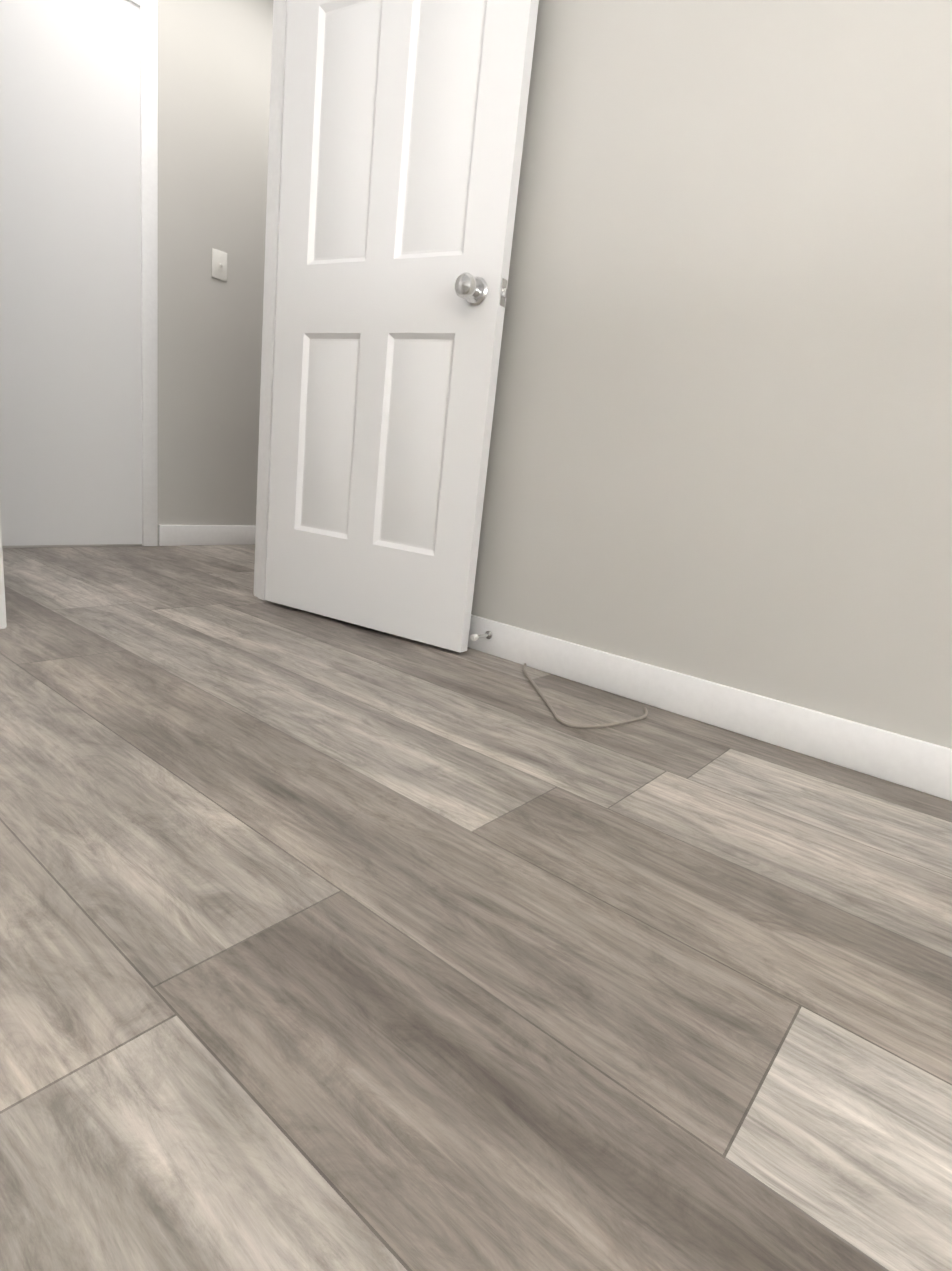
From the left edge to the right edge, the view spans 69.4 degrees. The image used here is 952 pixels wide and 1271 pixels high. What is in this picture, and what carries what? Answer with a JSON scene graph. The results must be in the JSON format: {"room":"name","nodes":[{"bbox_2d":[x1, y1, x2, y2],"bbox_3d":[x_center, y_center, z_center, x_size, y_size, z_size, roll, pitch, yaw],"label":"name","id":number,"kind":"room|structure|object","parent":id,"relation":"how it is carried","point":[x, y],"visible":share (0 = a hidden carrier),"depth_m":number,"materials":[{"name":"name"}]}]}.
{"room":"empty bedroom","nodes":[
{"label":"empty bedroom","id":0,"kind":"room"},
{"bbox_2d":[2,0,272,547],"bbox_3d":[-1.274,-1.615,2.980,0.110,2.440,2.756,17,17,37],"label":"wall","id":1,"kind":"structure","parent":0,"point":[214,70],"depth_m":3.01,"materials":[{"name":"paint"}]},
{"bbox_2d":[0,0,157,545],"bbox_3d":[-1.622,-1.371,2.538,0.036,2.100,0.890,17,17,37],"label":"door","id":2,"kind":"structure","parent":1,"relation":"attached to","point":[78,272],"depth_m":2.64,"materials":[{"name":"white wood"}]},
{"bbox_2d":[159,525,255,545],"bbox_3d":[-0.996,-0.535,3.655,0.013,0.095,1.400,17,17,37],"label":"baseboard","id":3,"kind":"structure","parent":1,"relation":"attached to","point":[180,535],"depth_m":3.29,"materials":[{"name":"white wood"}]},
{"bbox_2d":[212,248,226,280],"bbox_3d":[-1.131,-1.641,3.044,0.022,0.116,0.072,17,17,37],"label":"light switch","id":4,"kind":"object","parent":1,"relation":"attached to","point":[219,264],"visible":1,"depth_m":3.04,"materials":[{"name":"white plastic"}]},
{"bbox_2d":[0,544,951,1270],"bbox_3d":[-0.179,0.392,0.646,5.510,0.100,5.420,17,17,37],"label":"floor","id":5,"kind":"structure","parent":0,"point":[328,944],"depth_m":0.72,"materials":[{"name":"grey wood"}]},
{"bbox_2d":[523,663,647,727],"bbox_3d":[0.192,0.141,1.616,0.401,0.010,0.293,17,17,37],"label":"cord","id":6,"kind":"object","parent":5,"relation":"on","point":[555,715],"visible":1,"depth_m":1.49,"materials":[{"name":"beige plastic"}]},
{"bbox_2d":[471,0,951,748],"bbox_3d":[1.148,-0.851,0.965,4.210,2.440,0.110,17,17,37],"label":"wall","id":7,"kind":"structure","parent":0,"point":[721,442],"depth_m":1.43,"materials":[{"name":"paint"}]},
{"bbox_2d":[468,614,951,800],"bbox_3d":[1.028,0.303,1.157,4.087,0.095,0.013,17,17,37],"label":"baseboard","id":8,"kind":"structure","parent":7,"relation":"attached to","point":[913,763],"depth_m":1.50,"materials":[{"name":"white wood"}]},
{"bbox_2d":[470,631,491,640],"bbox_3d":[0.013,0.002,1.889,0.024,0.024,0.074,17,17,37],"label":"door stop","id":9,"kind":"object","parent":8,"relation":"attached to","point":[487,635],"visible":1,"depth_m":1.89,"materials":[{"name":"silver metal"}]},
{"bbox_3d":[-0.765,-1.265,1.777,0.110,2.440,0.960,17,17,37],"label":"wall","id":10,"kind":"structure","parent":0,"visible":0},
{"bbox_2d":[0,0,287,628],"bbox_3d":[-0.833,-1.094,1.755,0.142,2.106,0.892,17,17,37],"label":"door frame","id":11,"kind":"structure","parent":10,"relation":"attached to","point":[276,141],"depth_m":2.06,"materials":[{"name":"white wood"}]},
{"bbox_2d":[265,0,538,652],"bbox_3d":[-0.224,-1.018,1.846,0.767,2.025,0.200,17,17,37],"label":"entry door","id":12,"kind":"structure","parent":10,"relation":"in","point":[404,121],"depth_m":1.82,"materials":[{"name":"white wood"}]}
]}

